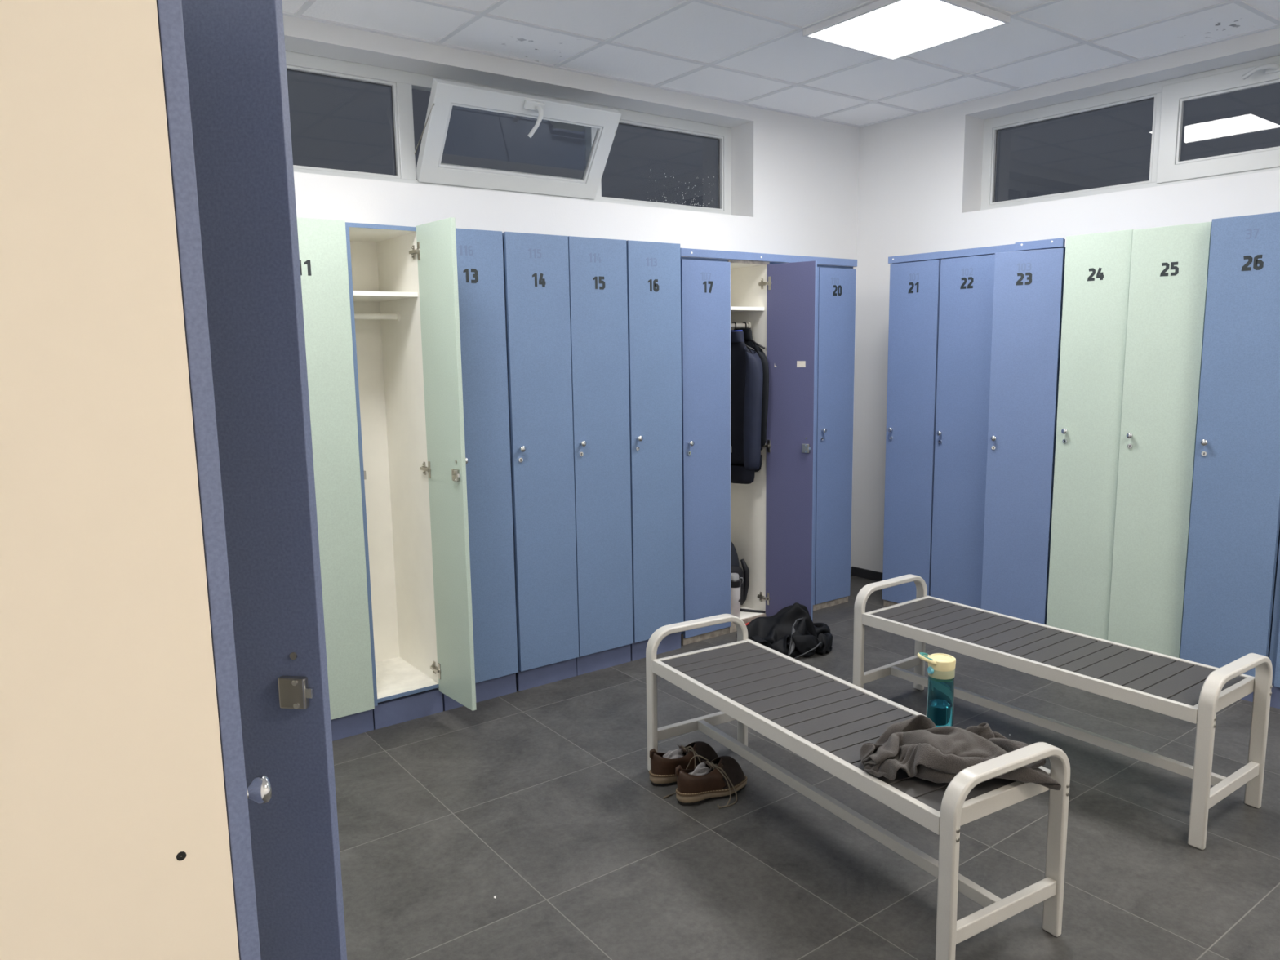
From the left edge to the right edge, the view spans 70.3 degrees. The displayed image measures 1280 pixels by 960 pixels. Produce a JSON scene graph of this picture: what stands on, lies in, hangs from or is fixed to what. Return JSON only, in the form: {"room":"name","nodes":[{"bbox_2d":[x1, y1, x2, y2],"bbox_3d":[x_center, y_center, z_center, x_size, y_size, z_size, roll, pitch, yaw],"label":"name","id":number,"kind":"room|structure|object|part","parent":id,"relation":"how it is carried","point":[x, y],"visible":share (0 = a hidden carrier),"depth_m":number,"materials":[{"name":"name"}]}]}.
{"room":"changing room","nodes":[
{"label":"changing room","id":0,"kind":"room"},
{"bbox_2d":[283,15,858,566],"bbox_3d":[-0.633,-0.632,4.517,5.398,3.000,0.270,-7,10,-36],"label":"wall","id":1,"kind":"structure","parent":0,"point":[794,179],"depth_m":4.67,"materials":[{"name":"white paint"}]},
{"bbox_2d":[285,50,731,214],"bbox_3d":[-0.590,-1.622,4.339,2.966,0.523,0.352,-7,10,-36],"label":"window","id":2,"kind":"structure","parent":1,"relation":"in","point":[348,119],"depth_m":4.26,"materials":[{"name":"white plastic"}]},
{"bbox_3d":[-1.468,-1.540,3.879,0.874,0.404,0.004,-7,10,-36],"label":"pane","id":3,"kind":"part","parent":2,"relation":"part of","materials":[{"name":"clear glass"}]},
{"bbox_3d":[-0.975,-1.551,4.087,0.009,0.225,0.251,-7,11,-38],"label":"stay arm","id":4,"kind":"part","parent":2,"relation":"part of","materials":[{"name":"silver metal"}]},
{"bbox_3d":[-0.567,-1.607,4.353,0.977,0.454,0.050,-7,44,-36],"label":"sash frame","id":5,"kind":"part","parent":2,"relation":"part of","materials":[{"name":"white plastic"}]},
{"bbox_3d":[-0.565,-1.605,4.351,0.799,0.290,0.004,-7,44,-36],"label":"pane","id":6,"kind":"part","parent":2,"relation":"part of","materials":[{"name":"glass"}]},
{"bbox_3d":[-0.491,-1.736,4.219,0.100,0.038,0.016,-7,44,-36],"label":"handle plate","id":7,"kind":"part","parent":2,"relation":"part of","materials":[{"name":"white plastic"}]},
{"bbox_3d":[-0.486,-1.670,4.236,0.080,0.146,0.034,2,9,17],"label":"handle","id":8,"kind":"part","parent":2,"relation":"part of","materials":[{"name":"white plastic"}]},
{"bbox_3d":[0.118,-1.734,5.041,0.855,0.404,0.004,-7,10,-36],"label":"pane","id":9,"kind":"part","parent":2,"relation":"part of","materials":[{"name":"clear glass"}]},
{"bbox_2d":[281,0,1279,127],"bbox_3d":[1.542,-1.653,1.581,5.859,0.121,7.318,-7,10,-36],"label":"ceiling","id":10,"kind":"structure","parent":0,"point":[752,53],"depth_m":4.02,"materials":[{"name":"tile"}]},
{"bbox_2d":[802,0,1010,60],"bbox_3d":[1.108,-1.897,3.803,0.596,0.027,0.596,-7,10,-36],"label":"recessed light","id":11,"kind":"object","parent":10,"relation":"in","point":[889,29],"visible":1,"depth_m":3.77,"materials":[{"name":"white plastic"}]},
{"bbox_2d":[332,574,1279,959],"bbox_3d":[1.349,1.210,2.417,5.748,0.100,6.370,-7,10,-36],"label":"floor","id":12,"kind":"structure","parent":0,"point":[542,800],"depth_m":2.79,"materials":[{"name":"grey tile"}]},
{"bbox_2d":[0,0,271,959],"bbox_3d":[-0.632,0.407,0.864,0.489,2.000,0.310,-7,10,-36],"label":"locker","id":13,"kind":"object","parent":12,"relation":"on","point":[125,832],"visible":1,"depth_m":0.76,"materials":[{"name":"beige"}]},
{"bbox_3d":[-0.466,0.338,0.979,0.018,1.902,0.308,-7,10,-36],"label":"door","id":14,"kind":"part","parent":13,"relation":"part of","materials":[{"name":"beige metal"}]},
{"bbox_3d":[-0.377,0.305,0.890,0.028,0.028,0.028,-7,10,-36],"label":"knob","id":15,"kind":"part","parent":13,"relation":"part of","materials":[{"name":"silver metal"}]},
{"bbox_2d":[181,0,346,959],"bbox_3d":[-0.749,0.365,1.165,0.664,2.000,0.311,-7,10,-36],"label":"locker","id":16,"kind":"object","parent":12,"relation":"on","point":[235,51],"visible":0.33,"depth_m":1.25,"materials":[{"name":"blue metal"}]},
{"bbox_2d":[296,217,374,741],"bbox_3d":[-1.331,0.018,3.599,0.310,2.000,0.489,-7,10,-36],"label":"locker","id":17,"kind":"object","parent":12,"relation":"on","point":[322,246],"visible":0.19,"depth_m":3.46,"materials":[{"name":"metal"}]},
{"bbox_2d":[345,217,476,729],"bbox_3d":[-0.996,-0.002,3.698,0.338,2.000,0.729,-7,10,-36],"label":"locker","id":18,"kind":"object","parent":12,"relation":"on","point":[403,280],"visible":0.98,"depth_m":3.76,"materials":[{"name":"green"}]},
{"bbox_3d":[-1.110,-0.667,3.707,0.268,0.023,0.023,-7,10,-36],"label":"hanging rail","id":19,"kind":"part","parent":18,"relation":"part of","materials":[{"name":"white plastic"}]},
{"bbox_2d":[352,290,417,302],"bbox_3d":[-1.112,-0.746,3.697,0.266,0.018,0.412,-7,10,-36],"label":"shelf","id":20,"kind":"object","parent":18,"relation":"attached to","point":[358,295],"depth_m":3.60,"materials":[{"name":"white laminate"}]},
{"bbox_2d":[395,311,400,321],"bbox_3d":[-1.007,-0.680,3.782,0.012,0.038,0.037,-7,10,-36],"label":"socket","id":21,"kind":"object","parent":18,"relation":"attached to","point":[397,314],"depth_m":3.77,"materials":[{"name":"white plastic"}]},
{"bbox_3d":[-0.869,-0.895,3.555,0.016,0.068,0.029,-8,11,-39],"label":"hinge plate","id":22,"kind":"part","parent":18,"relation":"part of","materials":[{"name":"silver metal"}]},
{"bbox_3d":[-0.856,-0.042,3.680,0.016,0.068,0.029,-8,11,-39],"label":"hinge plate","id":23,"kind":"part","parent":18,"relation":"part of","materials":[{"name":"silver metal"}]},
{"bbox_3d":[-0.843,0.799,3.803,0.016,0.068,0.029,-8,11,-39],"label":"hinge plate","id":24,"kind":"part","parent":18,"relation":"part of","materials":[{"name":"silver metal"}]},
{"bbox_3d":[-0.764,-0.039,3.589,0.018,1.902,0.286,-8,11,-39],"label":"door","id":25,"kind":"part","parent":18,"relation":"part of","materials":[{"name":"green metal"}]},
{"bbox_2d":[442,227,518,711],"bbox_3d":[-0.820,-0.045,3.974,0.344,2.000,0.489,-7,10,-36],"label":"locker","id":26,"kind":"object","parent":12,"relation":"on","point":[479,253],"visible":0.42,"depth_m":3.83,"materials":[{"name":"blue metal"}]},
{"bbox_2d":[502,231,578,691],"bbox_3d":[-0.548,-0.078,4.173,0.307,2.000,0.489,-7,10,-36],"label":"locker","id":27,"kind":"object","parent":12,"relation":"on","point":[536,266],"visible":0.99,"depth_m":3.99,"materials":[{"name":"blue metal"}]},
{"bbox_3d":[-0.506,-0.134,3.908,0.028,0.028,0.028,-7,10,-36],"label":"knob","id":28,"kind":"part","parent":27,"relation":"part of","materials":[{"name":"silver metal"}]},
{"bbox_2d":[568,235,633,675],"bbox_3d":[-0.298,-0.109,4.356,0.308,2.000,0.489,-7,10,-36],"label":"locker","id":29,"kind":"object","parent":12,"relation":"on","point":[597,267],"visible":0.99,"depth_m":4.17,"materials":[{"name":"blue metal"}]},
{"bbox_3d":[-0.257,-0.164,4.090,0.028,0.028,0.028,-7,10,-36],"label":"knob","id":30,"kind":"part","parent":29,"relation":"part of","materials":[{"name":"silver metal"}]},
{"bbox_2d":[626,240,683,661],"bbox_3d":[-0.044,-0.140,4.543,0.306,2.000,0.489,-7,10,-36],"label":"locker","id":31,"kind":"object","parent":12,"relation":"on","point":[653,268],"visible":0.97,"depth_m":4.36,"materials":[{"name":"blue metal"}]},
{"bbox_3d":[-0.002,-0.196,4.277,0.028,0.028,0.028,-7,10,-36],"label":"knob","id":32,"kind":"part","parent":31,"relation":"part of","materials":[{"name":"silver metal"}]},
{"bbox_2d":[648,741,718,786],"bbox_3d":[0.169,0.994,3.214,0.284,0.134,0.129,-4,9,-23],"label":"shoe","id":33,"kind":"object","parent":12,"relation":"on","point":[662,771],"visible":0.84,"depth_m":3.18,"materials":[{"name":"brown leather"}]},
{"bbox_2d":[662,748,684,759],"bbox_3d":[0.114,0.984,3.202,0.097,0.076,0.043,-2,8,-5],"label":"sock","id":34,"kind":"object","parent":33,"relation":"on","point":[677,753],"visible":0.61,"depth_m":3.19,"materials":[{"name":"white fabric"}]},
{"bbox_2d":[662,755,747,808],"bbox_3d":[0.243,1.012,3.086,0.305,0.136,0.172,-5,9,-27],"label":"shoe","id":35,"kind":"object","parent":12,"relation":"on","point":[726,778],"visible":0.94,"depth_m":3.07,"materials":[{"name":"brown leather"}]},
{"bbox_2d":[688,762,712,775],"bbox_3d":[0.201,0.999,3.079,0.094,0.074,0.044,-8,11,-39],"label":"sock","id":36,"kind":"object","parent":35,"relation":"on","point":[701,769],"visible":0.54,"depth_m":3.07,"materials":[{"name":"white fabric"}]},
{"bbox_2d":[680,256,730,644],"bbox_3d":[0.224,-0.150,4.764,0.315,1.948,0.454,-7,10,-36],"label":"locker","id":37,"kind":"object","parent":12,"relation":"on","point":[705,282],"visible":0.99,"depth_m":4.59,"materials":[{"name":"blue metal"}]},
{"bbox_3d":[0.253,-0.182,4.514,0.028,0.028,0.028,-7,10,-36],"label":"knob","id":38,"kind":"part","parent":37,"relation":"part of","materials":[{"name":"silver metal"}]},
{"bbox_2d":[680,248,857,266],"bbox_3d":[0.705,-1.158,4.746,1.280,0.038,0.019,-7,10,-36],"label":"strip","id":39,"kind":"object","parent":37,"relation":"attached to","point":[687,252],"visible":0.88,"depth_m":4.68,"materials":[{"name":"blue laminate"}]},
{"bbox_2d":[727,259,817,632],"bbox_3d":[0.571,-0.172,4.878,0.372,1.948,0.681,-7,10,-36],"label":"locker","id":40,"kind":"object","parent":12,"relation":"on","point":[772,515],"visible":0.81,"depth_m":4.81,"materials":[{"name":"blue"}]},
{"bbox_2d":[731,573,742,617],"bbox_3d":[0.507,0.626,4.914,0.077,0.244,0.077,7,11,42],"label":"shaker bottle","id":41,"kind":"object","parent":40,"relation":"on","point":[736,583],"visible":0.69,"depth_m":4.88,"materials":[{"name":"white plastic"}]},
{"bbox_3d":[0.506,0.553,4.903,0.077,0.040,0.077,-7,10,-36],"label":"lid","id":42,"kind":"part","parent":41,"relation":"part of","materials":[{"name":"black plastic"}]},
{"bbox_3d":[0.482,-0.820,4.818,0.257,0.023,0.023,-7,10,-36],"label":"hanging rail","id":43,"kind":"part","parent":40,"relation":"part of","materials":[{"name":"white metal"}]},
{"bbox_2d":[732,321,755,351],"bbox_3d":[0.499,-0.763,4.839,0.011,0.156,0.314,-7,10,-36],"label":"hanger","id":44,"kind":"object","parent":40,"relation":"hanging from","point":[747,346],"visible":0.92,"depth_m":4.75,"materials":[{"name":"black plastic"}]},
{"bbox_2d":[730,329,763,484],"bbox_3d":[0.502,-0.389,4.890,0.086,0.823,0.434,-7,10,-36],"label":"jacket","id":45,"kind":"object","parent":44,"relation":"hanging from","point":[746,366],"visible":0.55,"depth_m":4.78,"materials":[{"name":"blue fabric"}]},
{"bbox_2d":[730,306,764,312],"bbox_3d":[0.440,-0.908,4.860,0.255,0.018,0.377,-7,10,-36],"label":"shelf","id":46,"kind":"object","parent":40,"relation":"attached to","point":[733,308],"depth_m":4.76,"materials":[{"name":"white laminate"}]},
{"bbox_2d":[731,542,765,613],"bbox_3d":[0.494,0.503,5.049,0.225,0.452,0.360,-7,10,-36],"label":"backpack","id":47,"kind":"object","parent":40,"relation":"on","point":[735,568],"visible":0.27,"depth_m":5.06,"materials":[{"name":"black fabric"}]},
{"bbox_2d":[746,321,751,328],"bbox_3d":[0.580,-0.832,4.890,0.012,0.038,0.037,-7,10,-36],"label":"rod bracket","id":48,"kind":"object","parent":40,"relation":"attached to","point":[748,323],"depth_m":4.88,"materials":[{"name":"white plastic"}]},
{"bbox_2d":[742,321,764,348],"bbox_3d":[0.559,-0.776,4.882,0.011,0.146,0.314,-7,10,-36],"label":"hanger","id":49,"kind":"object","parent":40,"relation":"hanging from","point":[752,340],"visible":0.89,"depth_m":4.81,"materials":[{"name":"black plastic"}]},
{"bbox_2d":[735,328,768,471],"bbox_3d":[0.556,-0.430,4.942,0.056,0.778,0.405,-7,10,-36],"label":"jacket","id":50,"kind":"object","parent":49,"relation":"hanging from","point":[748,336],"visible":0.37,"depth_m":4.79,"materials":[{"name":"grey fabric"}]},
{"bbox_3d":[0.698,0.651,4.981,0.029,0.068,0.016,6,11,39],"label":"hinge plate","id":51,"kind":"part","parent":40,"relation":"part of","materials":[{"name":"silver metal"}]},
{"bbox_3d":[0.685,-0.181,4.859,0.029,0.068,0.016,6,11,39],"label":"hinge plate","id":52,"kind":"part","parent":40,"relation":"part of","materials":[{"name":"silver metal"}]},
{"bbox_3d":[0.671,-1.025,4.736,0.029,0.068,0.016,6,11,39],"label":"hinge plate","id":53,"kind":"part","parent":40,"relation":"part of","materials":[{"name":"silver metal"}]},
{"bbox_3d":[0.791,-0.175,4.789,0.282,1.893,0.018,6,11,39],"label":"door","id":54,"kind":"part","parent":40,"relation":"part of","materials":[{"name":"blue metal"}]},
{"bbox_2d":[746,602,832,658],"bbox_3d":[0.732,0.725,4.605,0.481,0.237,0.400,0,8,7],"label":"bag","id":55,"kind":"object","parent":12,"relation":"on","point":[790,632],"visible":0.84,"depth_m":4.51,"materials":[{"name":"black fabric"}]},
{"bbox_2d":[769,262,818,604],"bbox_3d":[0.728,-0.212,5.134,0.351,1.948,0.454,-7,10,-36],"label":"locker","id":56,"kind":"object","parent":12,"relation":"on","point":[771,263],"visible":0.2,"depth_m":5.06,"materials":[{"name":"blue laminate"}]},
{"bbox_3d":[0.841,-0.204,4.981,0.350,1.893,0.018,-7,10,-36],"label":"door","id":57,"kind":"part","parent":56,"relation":"part of","materials":[{"name":"blue metal"}]},
{"bbox_2d":[813,264,856,610],"bbox_3d":[0.993,-0.244,5.328,0.300,1.948,0.454,-7,10,-36],"label":"locker","id":58,"kind":"object","parent":12,"relation":"on","point":[837,284],"visible":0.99,"depth_m":5.16,"materials":[{"name":"blue metal"}]},
{"bbox_3d":[1.028,-0.277,5.082,0.028,0.028,0.028,-7,10,-36],"label":"knob","id":59,"kind":"part","parent":58,"relation":"part of","materials":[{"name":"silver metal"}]},
{"bbox_2d":[645,613,1070,959],"bbox_3d":[0.553,0.851,2.782,0.425,0.530,1.374,-6,10,-30],"label":"bench","id":60,"kind":"object","parent":12,"relation":"on","point":[825,719],"visible":0.92,"depth_m":2.56,"materials":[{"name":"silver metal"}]},
{"bbox_3d":[0.216,0.774,3.346,0.425,0.530,0.045,-6,10,-30],"label":"arm frame","id":61,"kind":"part","parent":60,"relation":"part of","materials":[{"name":"white metal"}]},
{"bbox_3d":[0.230,0.637,3.298,0.385,0.046,0.020,-6,10,-30],"label":"rail","id":62,"kind":"part","parent":60,"relation":"part of","materials":[{"name":"white metal"}]},
{"bbox_3d":[0.377,0.728,2.660,0.020,0.046,1.278,-6,10,-30],"label":"rail","id":63,"kind":"part","parent":60,"relation":"part of","materials":[{"name":"white metal"}]},
{"bbox_3d":[0.725,0.693,2.864,0.020,0.046,1.278,-6,10,-30],"label":"rail","id":64,"kind":"part","parent":60,"relation":"part of","materials":[{"name":"white metal"}]},
{"bbox_2d":[917,652,955,727],"bbox_3d":[0.825,0.598,2.535,0.103,0.239,0.074,-3,9,-14],"label":"water bottle","id":65,"kind":"object","parent":60,"relation":"on","point":[941,667],"visible":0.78,"depth_m":2.51,"materials":[{"name":"teal plastic"}]},
{"bbox_3d":[0.838,0.506,2.525,0.074,0.029,0.074,-7,10,-36],"label":"lid","id":66,"kind":"part","parent":65,"relation":"part of","materials":[{"name":"beige plastic"}]},
{"bbox_2d":[859,714,1061,790],"bbox_3d":[0.805,0.690,2.345,0.464,0.102,0.267,0,8,4],"label":"towel","id":67,"kind":"object","parent":60,"relation":"on","point":[915,745],"visible":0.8,"depth_m":2.31,"materials":[{"name":"grey fabric"}]},
{"bbox_3d":[0.871,0.784,2.226,0.385,0.046,0.020,-6,10,-30],"label":"rail","id":68,"kind":"part","parent":60,"relation":"part of","materials":[{"name":"white metal"}]},
{"bbox_3d":[0.890,0.928,2.219,0.425,0.530,0.045,-6,10,-30],"label":"arm frame","id":69,"kind":"part","parent":60,"relation":"part of","materials":[{"name":"white metal"}]},
{"bbox_2d":[882,258,942,606],"bbox_3d":[1.659,-0.238,5.186,0.482,1.955,0.306,-8,11,-39],"label":"locker","id":70,"kind":"object","parent":12,"relation":"on","point":[914,286],"visible":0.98,"depth_m":5.03,"materials":[{"name":"blue laminate"}]},
{"bbox_3d":[1.412,-0.284,5.122,0.028,0.028,0.028,-8,11,-39],"label":"knob","id":71,"kind":"part","parent":70,"relation":"part of","materials":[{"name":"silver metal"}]},
{"bbox_2d":[929,253,995,608],"bbox_3d":[1.866,-0.204,4.936,0.482,1.955,0.326,-8,11,-39],"label":"locker","id":72,"kind":"object","parent":12,"relation":"on","point":[966,282],"visible":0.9,"depth_m":4.79,"materials":[{"name":"blue laminate"}]},
{"bbox_3d":[1.609,-0.252,4.883,0.028,0.028,0.028,-8,11,-39],"label":"knob","id":73,"kind":"part","parent":72,"relation":"part of","materials":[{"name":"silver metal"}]},
{"bbox_2d":[888,237,1065,263],"bbox_3d":[1.687,-1.169,4.660,0.026,0.042,0.981,-8,11,-39],"label":"strip","id":74,"kind":"object","parent":72,"relation":"attached to","point":[1011,247],"depth_m":4.60,"materials":[{"name":"blue laminate"}]},
{"bbox_3d":[1.916,-1.132,4.369,0.008,0.040,0.238,-8,11,-39],"label":"cover strip","id":75,"kind":"part","parent":74,"relation":"part of","materials":[{"name":"metal"}]},
{"bbox_2d":[980,247,1065,625],"bbox_3d":[2.051,-0.168,4.664,0.543,1.955,0.319,-8,11,-39],"label":"locker","id":76,"kind":"object","parent":12,"relation":"on","point":[1028,285],"visible":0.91,"depth_m":4.51,"materials":[{"name":"blue metal"}]},
{"bbox_3d":[1.782,-0.210,4.579,0.028,0.028,0.028,6,11,38],"label":"knob","id":77,"kind":"part","parent":76,"relation":"part of","materials":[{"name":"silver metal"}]},
{"bbox_2d":[852,573,1272,849],"bbox_3d":[1.454,0.754,3.349,0.428,0.530,1.362,-7,10,-36],"label":"bench","id":78,"kind":"object","parent":12,"relation":"on","point":[1191,691],"visible":0.99,"depth_m":3.10,"materials":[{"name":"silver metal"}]},
{"bbox_3d":[1.068,0.684,3.873,0.428,0.530,0.045,-7,10,-36],"label":"arm frame","id":79,"kind":"part","parent":78,"relation":"part of","materials":[{"name":"white metal"}]},
{"bbox_3d":[1.085,0.547,3.827,0.388,0.046,0.020,-7,10,-36],"label":"rail","id":80,"kind":"part","parent":78,"relation":"part of","materials":[{"name":"white metal"}]},
{"bbox_3d":[1.286,0.634,3.210,0.020,0.046,1.265,-7,10,-36],"label":"rail","id":81,"kind":"part","parent":78,"relation":"part of","materials":[{"name":"white metal"}]},
{"bbox_3d":[1.616,0.594,3.447,0.020,0.046,1.265,-7,10,-36],"label":"rail","id":82,"kind":"part","parent":78,"relation":"part of","materials":[{"name":"white metal"}]},
{"bbox_3d":[1.818,0.681,2.830,0.388,0.046,0.020,-7,10,-36],"label":"rail","id":83,"kind":"part","parent":78,"relation":"part of","materials":[{"name":"white metal"}]},
{"bbox_3d":[1.839,0.825,2.824,0.428,0.530,0.045,-7,10,-36],"label":"arm frame","id":84,"kind":"part","parent":78,"relation":"part of","materials":[{"name":"white metal"}]},
{"bbox_2d":[1046,229,1133,639],"bbox_3d":[2.276,-0.161,4.433,0.484,2.002,0.299,-8,11,-39],"label":"locker","id":85,"kind":"object","parent":12,"relation":"on","point":[1097,266],"visible":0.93,"depth_m":4.28,"materials":[{"name":"green laminate"}]},
{"bbox_3d":[2.035,-0.234,4.354,0.028,0.028,0.028,-8,11,-39],"label":"knob","id":86,"kind":"part","parent":85,"relation":"part of","materials":[{"name":"silver metal"}]},
{"bbox_2d":[1107,222,1212,657],"bbox_3d":[2.467,-0.127,4.191,0.498,1.998,0.313,-8,11,-39],"label":"locker","id":87,"kind":"object","parent":12,"relation":"on","point":[1170,264],"visible":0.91,"depth_m":4.04,"materials":[{"name":"green metal"}]},
{"bbox_3d":[2.217,-0.201,4.112,0.028,0.028,0.028,-8,11,-39],"label":"knob","id":88,"kind":"part","parent":87,"relation":"part of","materials":[{"name":"silver metal"}]},
{"bbox_2d":[1179,212,1279,702],"bbox_3d":[2.660,-0.091,3.914,0.554,2.002,0.321,-8,11,-39],"label":"locker","id":89,"kind":"object","parent":12,"relation":"on","point":[1234,535],"visible":0.94,"depth_m":3.75,"materials":[{"name":"blue metal"}]},
{"bbox_3d":[2.379,-0.158,3.829,0.028,0.028,0.028,-8,11,-39],"label":"knob","id":90,"kind":"part","parent":89,"relation":"part of","materials":[{"name":"silver metal"}]},
{"bbox_2d":[1269,541,1279,708],"bbox_3d":[2.875,-0.056,3.653,0.554,2.002,0.346,-8,11,-39],"label":"locker","id":91,"kind":"object","parent":12,"relation":"on","point":[1274,654],"visible":0.79,"depth_m":3.73,"materials":[{"name":"blue metal"}]},
{"bbox_3d":[2.698,-0.079,3.485,0.018,1.904,0.315,-8,11,-39],"label":"door","id":92,"kind":"part","parent":91,"relation":"part of","materials":[{"name":"blue metal"}]},
{"bbox_2d":[850,27,1279,574],"bbox_3d":[3.857,-0.485,3.032,0.270,3.000,7.500,-8,11,-39],"label":"wall","id":93,"kind":"structure","parent":0,"point":[920,175],"depth_m":5.20,"materials":[{"name":"white paint"}]},
{"bbox_2d":[851,566,882,581],"bbox_3d":[1.581,0.630,5.809,0.012,0.060,0.561,-8,11,-39],"label":"baseboard","id":94,"kind":"structure","parent":93,"relation":"attached to","point":[855,571],"depth_m":5.92,"materials":[{"name":"grey"}]},
{"bbox_2d":[858,25,1279,128],"bbox_3d":[3.650,-1.812,2.835,0.022,0.008,7.330,-8,11,-39],"label":"trim","id":95,"kind":"structure","parent":93,"relation":"attached to","point":[1275,26],"depth_m":4.54,"materials":[{"name":"white metal"}]},
{"bbox_2d":[980,55,1279,210],"bbox_3d":[2.905,-1.646,4.099,0.135,0.531,2.966,-8,11,-39],"label":"window","id":96,"kind":"structure","parent":93,"relation":"in","point":[1224,122],"depth_m":4.59,"materials":[{"name":"white plastic"}]},
{"bbox_3d":[2.308,-1.750,4.885,0.005,0.412,0.857,-7,10,-37],"label":"pane","id":97,"kind":"part","parent":96,"relation":"part of","materials":[{"name":"glass"}]},
{"bbox_3d":[2.900,-1.658,4.131,0.050,0.462,0.992,-8,11,-39],"label":"sash frame","id":98,"kind":"part","parent":96,"relation":"part of","materials":[{"name":"white plastic"}]},
{"bbox_3d":[2.898,-1.658,4.130,0.004,0.298,0.814,-7,10,-37],"label":"pane","id":99,"kind":"part","parent":96,"relation":"part of","materials":[{"name":"clear glass"}]},
{"bbox_3d":[2.808,-1.850,4.117,0.050,0.046,0.134,-8,11,-39],"label":"handle","id":100,"kind":"part","parent":96,"relation":"part of","materials":[{"name":"white plastic"}]},
{"bbox_3d":[2.869,-1.855,4.085,0.016,0.038,0.100,-8,11,-39],"label":"handle plate","id":101,"kind":"part","parent":96,"relation":"part of","materials":[{"name":"white plastic"}]}
]}

